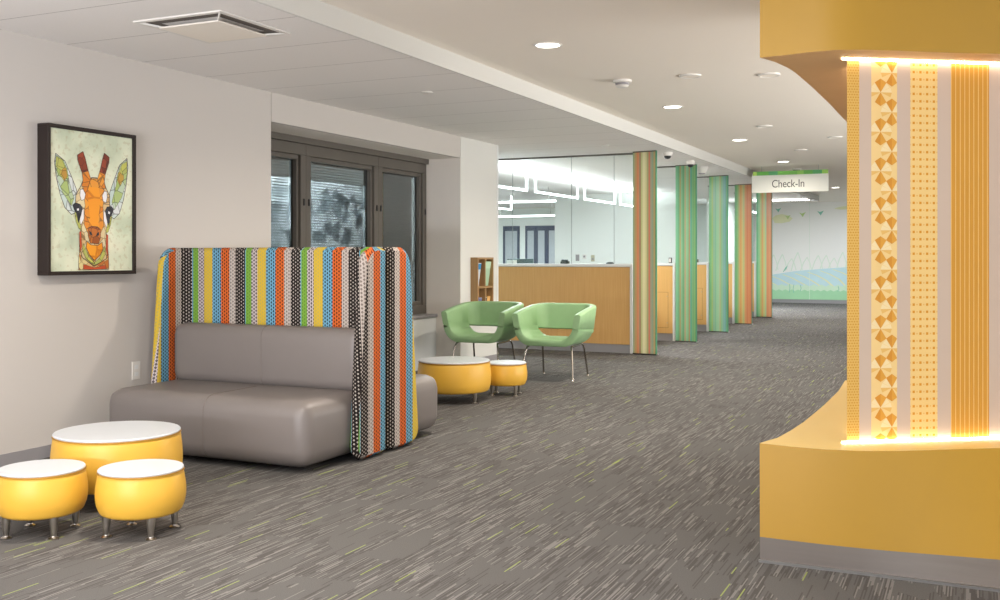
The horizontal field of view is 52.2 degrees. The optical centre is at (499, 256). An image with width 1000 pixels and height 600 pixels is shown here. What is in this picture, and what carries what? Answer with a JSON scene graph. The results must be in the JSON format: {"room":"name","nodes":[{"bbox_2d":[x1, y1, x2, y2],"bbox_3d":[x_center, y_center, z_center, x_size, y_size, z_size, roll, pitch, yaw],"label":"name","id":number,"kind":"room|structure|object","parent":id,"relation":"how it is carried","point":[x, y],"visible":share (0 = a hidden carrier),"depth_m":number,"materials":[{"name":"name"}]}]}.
{"room":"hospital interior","nodes":[
{"label":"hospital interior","id":0,"kind":"room"},
{"bbox_2d":[0,29,270,454],"bbox_3d":[-3.912,-0.050,3.962,0.600,2.440,8.876,0,0,25],"label":"wall","id":1,"kind":"structure","parent":0,"point":[68,343],"depth_m":6.36,"materials":[{"name":"paint"}]},
{"bbox_2d":[0,444,50,466],"bbox_3d":[-3.636,1.135,3.834,0.008,0.070,8.876,0,0,25],"label":"baseboard","id":2,"kind":"structure","parent":1,"relation":"attached to","point":[36,453],"depth_m":5.83,"materials":[{"name":"plastic"}]},
{"bbox_2d":[37,123,135,275],"bbox_3d":[-2.493,-0.333,6.190,0.087,0.880,0.682,0,0,25],"label":"framed print","id":3,"kind":"object","parent":1,"relation":"attached to","point":[86,177],"visible":1,"depth_m":6.12,"materials":[{"name":"paper"}]},
{"bbox_2d":[132,361,139,379],"bbox_3d":[-2.351,0.733,6.591,0.008,0.115,0.070,0,0,25],"label":"wall outlet","id":4,"kind":"object","parent":1,"relation":"attached to","point":[135,365],"visible":1,"depth_m":6.59,"materials":[{"name":"white plastic"}]},
{"bbox_2d":[306,144,377,246],"bbox_3d":[-1.485,-0.193,9.520,0.102,1.595,1.200,0,0,25],"label":"window","id":5,"kind":"structure","parent":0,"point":[342,186],"depth_m":9.53,"materials":[{"name":"clear glass"}]},
{"bbox_2d":[271,92,459,157],"bbox_3d":[-1.361,-1.157,9.432,0.600,0.225,3.182,0,0,25],"label":"wall","id":6,"kind":"structure","parent":0,"point":[285,110],"depth_m":8.96,"materials":[{"name":"paint"}]},
{"bbox_2d":[271,131,428,164],"bbox_3d":[-1.495,-1.018,9.489,0.130,0.055,3.204,0,0,25],"label":"trim","id":7,"kind":"structure","parent":6,"relation":"attached to","point":[274,135],"depth_m":9.47,"materials":[{"name":"brown metal"}]},
{"bbox_2d":[271,123,452,158],"bbox_3d":[-1.384,-1.046,9.443,0.550,0.005,3.194,0,0,25],"label":"trim","id":8,"kind":"structure","parent":6,"relation":"attached to","point":[278,128],"depth_m":9.22,"materials":[{"name":"paint"}]},
{"bbox_2d":[0,0,815,207],"bbox_3d":[-2.816,-1.370,13.175,9.760,0.200,26.500,0,0,25],"label":"ceiling","id":9,"kind":"structure","parent":0,"point":[316,63],"depth_m":7.34,"materials":[{"name":"paint"}]},
{"bbox_2d":[133,10,290,43],"bbox_3d":[-1.581,-1.256,5.636,0.596,0.032,0.596,0,0,25],"label":"ceiling vent","id":10,"kind":"object","parent":9,"relation":"in","point":[213,31],"visible":1,"depth_m":5.56,"materials":[{"name":"white plastic"}]},
{"bbox_2d":[421,91,432,93],"bbox_3d":[-0.561,-1.268,7.853,0.090,0.012,0.090,0,0,25],"label":"sprinkler cover","id":11,"kind":"object","parent":9,"relation":"attached to","point":[423,92],"visible":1,"depth_m":7.83,"materials":[{"name":"white plastic"}]},
{"bbox_2d":[498,195,511,209],"bbox_3d":[-0.272,-1.112,19.767,0.060,0.314,2.430,0,0,25],"label":"linear light","id":12,"kind":"object","parent":9,"relation":"hanging from","point":[509,195],"visible":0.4,"depth_m":20.82,"materials":[{"name":"white plastic"}]},
{"bbox_2d":[498,170,528,191],"bbox_3d":[0.067,-1.112,14.175,0.060,0.314,1.580,0,0,25],"label":"linear light","id":13,"kind":"object","parent":9,"relation":"hanging from","point":[526,171],"visible":0.48,"depth_m":14.82,"materials":[{"name":"white plastic"}]},
{"bbox_2d":[498,198,554,216],"bbox_3d":[0.552,-1.075,22.362,1.500,0.390,0.040,0,0,25],"label":"linear light","id":14,"kind":"object","parent":9,"relation":"hanging from","point":[550,198],"visible":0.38,"depth_m":22.31,"materials":[{"name":"metal"}]},
{"bbox_2d":[498,187,555,202],"bbox_3d":[0.336,-1.135,18.822,1.500,0.270,0.040,0,0,25],"label":"linear light","id":15,"kind":"object","parent":9,"relation":"hanging from","point":[548,200],"visible":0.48,"depth_m":18.72,"materials":[{"name":"metal"}]},
{"bbox_2d":[251,0,818,200],"bbox_3d":[1.616,-1.353,11.108,0.020,0.174,26.500,0,0,25],"label":"ceiling beam","id":16,"kind":"structure","parent":9,"relation":"attached to","point":[319,12],"depth_m":7.10,"materials":[{"name":"white paint"}]},
{"bbox_2d":[533,171,579,198],"bbox_3d":[0.901,-1.112,15.965,0.060,0.314,1.830,0,0,25],"label":"linear light","id":17,"kind":"object","parent":9,"relation":"hanging from","point":[534,172],"visible":1,"depth_m":15.63,"materials":[{"name":"white plastic"}]},
{"bbox_2d":[498,153,632,160],"bbox_3d":[-0.011,-1.260,13.215,3.610,0.020,0.034,0,0,25],"label":"trim","id":18,"kind":"structure","parent":9,"relation":"attached to","point":[619,153],"depth_m":12.81,"materials":[{"name":"brown metal"}]},
{"bbox_2d":[582,181,616,203],"bbox_3d":[1.747,-1.112,17.777,0.060,0.314,1.630,0,0,25],"label":"linear light","id":19,"kind":"object","parent":9,"relation":"hanging from","point":[584,182],"visible":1,"depth_m":17.65,"materials":[{"name":"white plastic"}]},
{"bbox_2d":[618,188,632,206],"bbox_3d":[2.497,-1.112,19.386,0.060,0.314,1.380,0,0,25],"label":"linear light","id":20,"kind":"object","parent":9,"relation":"hanging from","point":[618,188],"visible":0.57,"depth_m":18.78,"materials":[{"name":"white plastic"}]},
{"bbox_2d":[657,166,675,167],"bbox_3d":[2.212,-1.261,14.339,0.530,0.018,0.030,0,0,25],"label":"trim","id":21,"kind":"structure","parent":9,"relation":"attached to","point":[660,166],"depth_m":14.27,"materials":[{"name":"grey metal"}]},
{"bbox_2d":[663,152,672,158],"bbox_3d":[2.029,-1.229,12.350,0.120,0.090,0.120,0,0,25],"label":"dome camera","id":22,"kind":"object","parent":9,"relation":"attached to","point":[667,155],"visible":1,"depth_m":12.31,"materials":[{"name":"white plastic"}]},
{"bbox_2d":[686,161,694,167],"bbox_3d":[2.521,-1.229,13.499,0.120,0.090,0.120,0,0,25],"label":"dome camera","id":23,"kind":"object","parent":9,"relation":"attached to","point":[690,164],"visible":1,"depth_m":13.46,"materials":[{"name":"white plastic"}]},
{"bbox_2d":[697,166,708,173],"bbox_3d":[2.850,-1.220,14.394,0.200,0.100,0.200,0,0,25],"label":"ceiling speaker","id":24,"kind":"object","parent":9,"relation":"attached to","point":[701,169],"visible":0.9,"depth_m":14.33,"materials":[{"name":"white plastic"}]},
{"bbox_2d":[752,198,811,200],"bbox_3d":[6.186,-1.262,22.493,1.240,0.016,0.640,0,0,25],"label":"recessed light","id":25,"kind":"object","parent":9,"relation":"in","point":[785,199],"visible":0.79,"depth_m":22.24,"materials":[{"name":"white plastic"}]},
{"bbox_2d":[753,199,807,200],"bbox_3d":[6.186,-1.256,22.493,1.160,0.004,0.560,0,0,25],"label":"diffuser","id":26,"kind":"object","parent":25,"relation":"attached to","point":[753,199],"depth_m":22.26,"materials":[{"name":"white plastic"}]},
{"bbox_2d":[460,137,496,356],"bbox_3d":[-0.492,-0.050,11.296,0.600,2.440,0.920,0,0,25],"label":"wall","id":27,"kind":"structure","parent":0,"point":[478,158],"depth_m":11.14,"materials":[{"name":"white paint"}]},
{"bbox_2d":[426,158,460,356],"bbox_3d":[-0.601,0.062,10.839,0.409,2.215,0.008,0,0,25],"label":"wall","id":28,"kind":"structure","parent":27,"relation":"attached to","point":[443,176],"depth_m":10.84,"materials":[{"name":"paint"}]},
{"bbox_2d":[471,257,493,300],"bbox_3d":[-0.194,0.328,11.124,0.084,0.645,0.400,0,0,25],"label":"brochure rack","id":29,"kind":"object","parent":27,"relation":"attached to","point":[482,291],"visible":0.65,"depth_m":11.11,"materials":[{"name":"brown wood"}]},
{"bbox_2d":[478,263,480,285],"bbox_3d":[-0.246,0.191,11.011,0.040,0.253,0.125,0,0,25],"label":"brochure","id":30,"kind":"object","parent":29,"relation":"in","point":[479,264],"visible":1,"depth_m":11.04,"materials":[{"name":"paper"}]},
{"bbox_2d":[478,257,492,258],"bbox_3d":[-0.190,0.015,11.122,0.071,0.020,0.360,0,0,25],"label":"shelf","id":31,"kind":"object","parent":29,"relation":"attached to","point":[478,257],"depth_m":11.11,"materials":[{"name":"brown wood"}]},
{"bbox_2d":[478,286,492,287],"bbox_3d":[-0.190,0.328,11.122,0.071,0.020,0.360,0,0,25],"label":"shelf","id":32,"kind":"object","parent":29,"relation":"attached to","point":[478,286],"depth_m":11.11,"materials":[{"name":"brown wood"}]},
{"bbox_2d":[486,261,490,285],"bbox_3d":[-0.148,0.183,11.219,0.042,0.268,0.150,0,0,25],"label":"brochure","id":33,"kind":"object","parent":29,"relation":"in","point":[488,263],"visible":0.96,"depth_m":11.24,"materials":[{"name":"paper"}]},
{"bbox_2d":[483,354,496,360],"bbox_3d":[-0.217,1.135,11.168,0.008,0.070,0.920,0,0,25],"label":"baseboard","id":34,"kind":"structure","parent":27,"relation":"attached to","point":[491,357],"depth_m":11.44,"materials":[{"name":"plastic"}]},
{"bbox_2d":[497,145,497,342],"bbox_3d":[-0.037,-0.050,11.582,0.024,2.440,0.042,0,0,25],"label":"trim","id":35,"kind":"structure","parent":27,"relation":"attached to","point":[497,145],"depth_m":11.57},
{"bbox_2d":[0,302,999,599],"bbox_3d":[1.189,1.200,12.962,17.200,0.060,29.500,0,0,25],"label":"floor","id":36,"kind":"structure","parent":0,"point":[637,477],"depth_m":4.67,"materials":[{"name":"carpet"}]},
{"bbox_2d":[0,459,87,540],"bbox_3d":[-1.948,1.031,4.334,0.368,0.278,0.368,0,0,17],"label":"ottoman","id":37,"kind":"object","parent":36,"relation":"on","point":[51,489],"visible":1,"depth_m":4.21,"materials":[{"name":"yellow leather"}]},
{"bbox_2d":[50,421,182,494],"bbox_3d":[-1.843,1.002,4.920,0.600,0.335,0.600,0,0,25],"label":"round table","id":38,"kind":"object","parent":36,"relation":"on","point":[97,445],"visible":0.48,"depth_m":4.72,"materials":[{"name":"yellow leather"}]},
{"bbox_2d":[95,459,185,540],"bbox_3d":[-1.526,1.031,4.336,0.368,0.278,0.368,0,0,25],"label":"ottoman","id":39,"kind":"object","parent":36,"relation":"on","point":[148,490],"visible":1,"depth_m":4.20,"materials":[{"name":"yellow leather"}]},
{"bbox_2d":[110,247,384,466],"bbox_3d":[-1.531,0.555,6.070,1.565,1.230,0.762,0,0,25],"label":"sofa","id":40,"kind":"object","parent":36,"relation":"on","point":[267,355],"visible":0.92,"depth_m":6.08,"materials":[{"name":"grey leather"}]},
{"bbox_2d":[175,322,354,390],"bbox_3d":[-1.421,0.608,6.276,1.420,0.375,0.175,0,0,25],"label":"cushion","id":41,"kind":"object","parent":40,"relation":"on","point":[303,355],"depth_m":6.19,"materials":[{"name":"grey leather"}]},
{"bbox_2d":[380,247,436,449],"bbox_3d":[-1.205,0.555,6.770,1.565,1.230,0.762,0,0,25],"label":"sofa","id":42,"kind":"object","parent":36,"relation":"on","point":[410,397],"visible":0.2,"depth_m":6.23,"materials":[{"name":"multicoloured fabric"}]},
{"bbox_2d":[413,314,437,370],"bbox_3d":[-1.430,0.887,9.463,0.210,0.565,3.184,0,0,25],"label":"base cabinet","id":43,"kind":"object","parent":36,"relation":"on","point":[424,325],"visible":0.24,"depth_m":10.64,"materials":[{"name":"plastic"}]},
{"bbox_2d":[271,139,305,246],"bbox_3d":[-1.958,-0.193,8.504,0.102,1.595,1.040,0,0,25],"label":"window","id":44,"kind":"structure","parent":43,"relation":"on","point":[288,159],"depth_m":8.82,"materials":[{"name":"clear glass"}]},
{"bbox_2d":[378,157,425,314],"bbox_3d":[-1.026,-0.193,10.503,0.102,1.595,0.970,0,0,25],"label":"window","id":45,"kind":"structure","parent":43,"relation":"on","point":[401,184],"depth_m":10.66,"materials":[{"name":"glass"}]},
{"bbox_2d":[417,356,490,403],"bbox_3d":[-0.372,1.002,8.305,0.600,0.335,0.600,0,0,25],"label":"ottoman","id":46,"kind":"object","parent":36,"relation":"on","point":[453,375],"visible":0.73,"depth_m":8.06,"materials":[{"name":"yellow leather"}]},
{"bbox_2d":[441,301,523,359],"bbox_3d":[-0.143,0.815,10.317,0.700,0.710,0.640,0,0,23],"label":"lounge chair","id":47,"kind":"object","parent":36,"relation":"on","point":[457,320],"visible":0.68,"depth_m":10.30,"materials":[{"name":"green plastic"}]},
{"bbox_2d":[490,360,526,396],"bbox_3d":[0.049,1.031,8.672,0.368,0.278,0.368,0,0,25],"label":"ottoman","id":48,"kind":"object","parent":36,"relation":"on","point":[513,373],"visible":0.88,"depth_m":8.52,"materials":[{"name":"yellow leather"}]},
{"bbox_2d":[512,303,596,381],"bbox_3d":[0.556,0.815,9.925,0.700,0.710,0.640,0,0,23],"label":"lounge chair","id":49,"kind":"object","parent":36,"relation":"on","point":[578,317],"visible":0.91,"depth_m":9.90,"materials":[{"name":"green plastic"}]},
{"bbox_2d":[498,264,632,353],"bbox_3d":[-0.005,0.627,13.199,3.634,1.085,0.172,0,0,25],"label":"reception desk","id":50,"kind":"object","parent":36,"relation":"on","point":[609,287],"depth_m":12.63,"materials":[{"name":"brown wood"}]},
{"bbox_2d":[504,160,512,263],"bbox_3d":[-0.241,-0.592,13.322,0.895,1.352,0.012,0,0,25],"label":"window","id":51,"kind":"structure","parent":50,"relation":"on","point":[512,160],"depth_m":13.13,"materials":[{"name":"clear glass"}]},
{"bbox_2d":[507,260,516,263],"bbox_3d":[0.152,0.062,13.222,0.100,0.045,0.100,0,0,25],"label":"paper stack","id":52,"kind":"object","parent":50,"relation":"on","point":[508,261],"visible":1,"depth_m":13.18,"materials":[{"name":"white paper"}]},
{"bbox_2d":[560,259,569,263],"bbox_3d":[0.821,0.057,12.881,0.100,0.055,0.062,0,0,25],"label":"card terminal","id":53,"kind":"object","parent":50,"relation":"on","point":[563,261],"visible":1,"depth_m":12.86,"materials":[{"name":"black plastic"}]},
{"bbox_2d":[571,157,571,263],"bbox_3d":[0.534,-0.592,12.961,0.805,1.352,0.012,0,0,25],"label":"window","id":54,"kind":"structure","parent":50,"relation":"on","point":[571,157],"depth_m":12.79,"materials":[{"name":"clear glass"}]},
{"bbox_2d":[633,150,657,355],"bbox_3d":[1.746,-0.050,12.213,0.337,2.440,0.040,0,0,34],"label":"column","id":55,"kind":"structure","parent":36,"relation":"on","point":[644,162],"depth_m":12.21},
{"bbox_2d":[657,263,675,340],"bbox_3d":[2.213,0.627,14.338,0.532,1.085,0.092,0,0,25],"label":"reception desk","id":56,"kind":"object","parent":36,"relation":"on","point":[666,272],"visible":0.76,"depth_m":14.25,"materials":[{"name":"brown wood"}]},
{"bbox_2d":[675,164,697,342],"bbox_3d":[2.575,-0.050,14.043,0.337,2.440,0.040,0,0,34],"label":"striped fin","id":57,"kind":"object","parent":36,"relation":"on","point":[686,177],"visible":1,"depth_m":14.04,"materials":[{"name":"green"}]},
{"bbox_2d":[697,262,708,330],"bbox_3d":[3.062,0.627,16.175,0.518,1.085,0.092,0,0,25],"label":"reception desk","id":58,"kind":"object","parent":36,"relation":"on","point":[702,267],"visible":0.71,"depth_m":16.08,"materials":[{"name":"brown wood"}]},
{"bbox_2d":[709,175,729,332],"bbox_3d":[3.418,-0.050,15.884,0.337,2.440,0.040,0,0,34],"label":"striped fin","id":59,"kind":"object","parent":36,"relation":"on","point":[719,184],"visible":1,"depth_m":15.88,"materials":[{"name":"green"}]},
{"bbox_2d":[729,262,734,323],"bbox_3d":[3.920,0.627,18.065,0.475,1.085,0.092,0,0,25],"label":"divider","id":60,"kind":"object","parent":36,"relation":"on","point":[731,264],"visible":0.35,"depth_m":17.95,"materials":[{"name":"brown wood"}]},
{"bbox_2d":[735,184,752,324],"bbox_3d":[4.256,-0.050,17.783,0.337,2.440,0.040,0,0,34],"label":"striped fin","id":61,"kind":"object","parent":36,"relation":"on","point":[743,192],"visible":0.98,"depth_m":17.78,"materials":[{"name":"orange"}]},
{"bbox_2d":[733,261,755,316],"bbox_3d":[4.811,0.627,20.026,0.434,1.085,0.092,0,0,25],"label":"divider","id":62,"kind":"object","parent":36,"relation":"on","point":[753,262],"visible":0.28,"depth_m":19.91,"materials":[{"name":"brown wood"}]},
{"bbox_2d":[756,193,772,317],"bbox_3d":[5.129,-0.050,19.753,0.337,2.440,0.040,0,0,34],"label":"striped fin","id":63,"kind":"object","parent":36,"relation":"on","point":[763,200],"visible":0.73,"depth_m":19.75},
{"bbox_2d":[759,0,999,591],"bbox_3d":[2.472,-0.110,4.481,2.207,2.559,2.288,0,0,25],"label":"column","id":64,"kind":"structure","parent":36,"relation":"on","point":[897,475],"depth_m":3.96,"materials":[{"name":"paint"}]},
{"bbox_3d":[0.227,0.805,14.045,1.240,0.730,0.650,0,0,25],"label":"desk","id":65,"kind":"object","parent":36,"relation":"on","visible":0},
{"bbox_2d":[507,259,532,263],"bbox_3d":[0.273,0.233,14.000,0.480,0.415,0.160,0,0,-44],"label":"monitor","id":66,"kind":"object","parent":65,"relation":"on","point":[519,261],"visible":0.27,"depth_m":14.02,"materials":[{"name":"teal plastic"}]},
{"bbox_2d":[320,0,846,208],"bbox_3d":[1.189,-1.430,12.962,17.200,0.080,29.500,0,0,25],"label":"ceiling","id":67,"kind":"structure","parent":0,"point":[649,43],"depth_m":7.33,"materials":[{"name":"paint"}]},
{"bbox_2d":[533,42,561,48],"bbox_3d":[0.314,-1.386,6.684,0.190,0.008,0.190,0,0,25],"label":"recessed light","id":68,"kind":"object","parent":67,"relation":"in","point":[543,45],"visible":1,"depth_m":6.69,"materials":[{"name":"white plastic"}]},
{"bbox_2d":[536,43,559,47],"bbox_3d":[0.314,-1.388,6.684,0.156,0.002,0.156,0,0,25],"label":"diffuser","id":69,"kind":"object","parent":68,"relation":"attached to","point":[538,45],"depth_m":6.69,"materials":[{"name":"white plastic"}]},
{"bbox_2d":[613,79,631,87],"bbox_3d":[0.962,-1.361,8.025,0.150,0.058,0.150,0,0,25],"label":"smoke detector","id":70,"kind":"object","parent":67,"relation":"attached to","point":[620,83],"visible":1,"depth_m":7.98,"materials":[{"name":"white plastic"}]},
{"bbox_2d":[662,105,682,108],"bbox_3d":[1.595,-1.386,9.430,0.190,0.008,0.190,0,0,25],"label":"recessed light","id":71,"kind":"object","parent":67,"relation":"in","point":[667,106],"visible":1,"depth_m":9.41,"materials":[{"name":"white plastic"}]},
{"bbox_2d":[679,73,700,78],"bbox_3d":[1.455,-1.383,7.806,0.170,0.013,0.170,0,0,25],"label":"ceiling plate","id":72,"kind":"object","parent":67,"relation":"attached to","point":[689,75],"visible":1,"depth_m":7.78,"materials":[{"name":"white plastic"}]},
{"bbox_2d":[731,139,747,140],"bbox_3d":[2.841,-1.386,12.103,0.190,0.008,0.190,0,0,25],"label":"recessed light","id":73,"kind":"object","parent":67,"relation":"in","point":[733,139],"visible":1,"depth_m":12.11,"materials":[{"name":"white plastic"}]},
{"bbox_2d":[756,125,772,127],"bbox_3d":[2.805,-1.383,10.818,0.170,0.013,0.170,0,0,25],"label":"ceiling plate","id":74,"kind":"object","parent":67,"relation":"attached to","point":[758,126],"visible":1,"depth_m":10.79,"materials":[{"name":"white plastic"}]},
{"bbox_2d":[758,72,779,77],"bbox_3d":[2.047,-1.383,7.762,0.170,0.013,0.170,0,0,25],"label":"ceiling plate","id":75,"kind":"object","parent":67,"relation":"attached to","point":[768,74],"visible":1,"depth_m":7.74,"materials":[{"name":"white plastic"}]},
{"bbox_2d":[752,164,828,192],"bbox_3d":[4.400,-1.188,15.494,1.130,0.405,0.048,0,0,25],"label":"hanging sign","id":76,"kind":"object","parent":67,"relation":"hanging from","point":[797,180],"visible":1,"depth_m":15.47,"materials":[{"name":"white plastic"}]},
{"bbox_2d":[827,136,842,138],"bbox_3d":[3.874,-1.383,11.798,0.170,0.013,0.170,0,0,25],"label":"ceiling plate","id":77,"kind":"object","parent":67,"relation":"attached to","point":[830,137],"visible":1,"depth_m":11.77,"materials":[{"name":"white plastic"}]},
{"bbox_2d":[498,205,706,263],"bbox_3d":[7.370,-0.110,26.216,17.200,2.560,0.150,0,0,25],"label":"wall","id":78,"kind":"structure","parent":0,"point":[522,222],"depth_m":29.11,"materials":[{"name":"paint"}]},
{"bbox_2d":[503,226,519,263],"bbox_3d":[0.326,-0.010,29.390,0.510,1.760,0.049,0,0,25],"label":"window","id":79,"kind":"structure","parent":78,"relation":"in","point":[507,230],"depth_m":29.39,"materials":[{"name":"glass"}]},
{"bbox_2d":[505,231,516,263],"bbox_3d":[0.327,0.000,29.391,0.390,1.500,0.010,0,0,25],"label":"shade","id":80,"kind":"object","parent":79,"relation":"attached to","point":[508,234],"depth_m":29.39,"materials":[{"name":"white fabric"}]},
{"bbox_2d":[525,226,535,263],"bbox_3d":[0.879,-0.010,29.132,0.330,1.760,0.049,0,0,25],"label":"window","id":81,"kind":"structure","parent":78,"relation":"in","point":[530,231],"depth_m":29.12,"materials":[{"name":"glass"}]},
{"bbox_2d":[527,231,533,263],"bbox_3d":[0.879,0.000,29.133,0.210,1.500,0.010,0,0,25],"label":"shade","id":82,"kind":"object","parent":81,"relation":"attached to","point":[530,234],"depth_m":29.13,"materials":[{"name":"white fabric"}]},
{"bbox_2d":[536,226,545,263],"bbox_3d":[1.178,-0.010,28.993,0.330,1.760,0.049,0,0,25],"label":"window","id":83,"kind":"structure","parent":78,"relation":"in","point":[540,230],"depth_m":28.99,"materials":[{"name":"clear glass"}]},
{"bbox_2d":[538,231,544,263],"bbox_3d":[1.179,0.000,28.993,0.210,1.500,0.010,0,0,25],"label":"shade","id":84,"kind":"object","parent":83,"relation":"attached to","point":[541,234],"depth_m":28.99,"materials":[{"name":"white fabric"}]},
{"bbox_2d":[546,225,554,263],"bbox_3d":[1.477,-0.010,28.854,0.330,1.760,0.049,0,0,25],"label":"window","id":85,"kind":"structure","parent":78,"relation":"in","point":[550,230],"depth_m":28.87,"materials":[{"name":"glass"}]},
{"bbox_2d":[549,230,554,263],"bbox_3d":[1.478,0.000,28.854,0.210,1.500,0.010,0,0,25],"label":"shade","id":86,"kind":"object","parent":85,"relation":"attached to","point":[551,232],"depth_m":28.85,"materials":[{"name":"white fabric"}]},
{"bbox_2d":[752,201,846,299],"bbox_3d":[8.689,-0.195,25.499,5.500,2.550,0.028,0,0,25],"label":"wall mural","id":87,"kind":"object","parent":78,"relation":"attached to","point":[809,239],"visible":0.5,"depth_m":25.89},
{"bbox_2d":[772,299,846,303],"bbox_3d":[7.335,1.120,26.142,17.200,0.100,0.015,0,0,25],"label":"baseboard","id":88,"kind":"structure","parent":78,"relation":"attached to","point":[773,300],"depth_m":25.91,"materials":[{"name":"plastic"}]},
{"bbox_2d":[555,192,675,263],"bbox_3d":[2.359,-0.050,20.499,2.650,2.440,0.150,0,0,25],"label":"wall","id":89,"kind":"structure","parent":0,"point":[604,231],"depth_m":20.53,"materials":[{"name":"paint"}]},
{"bbox_2d":[707,199,754,261],"bbox_3d":[5.554,-0.050,24.333,0.100,2.440,4.800,0,0,25],"label":"wall","id":90,"kind":"structure","parent":0,"point":[731,205],"depth_m":24.07,"materials":[{"name":"paint"}]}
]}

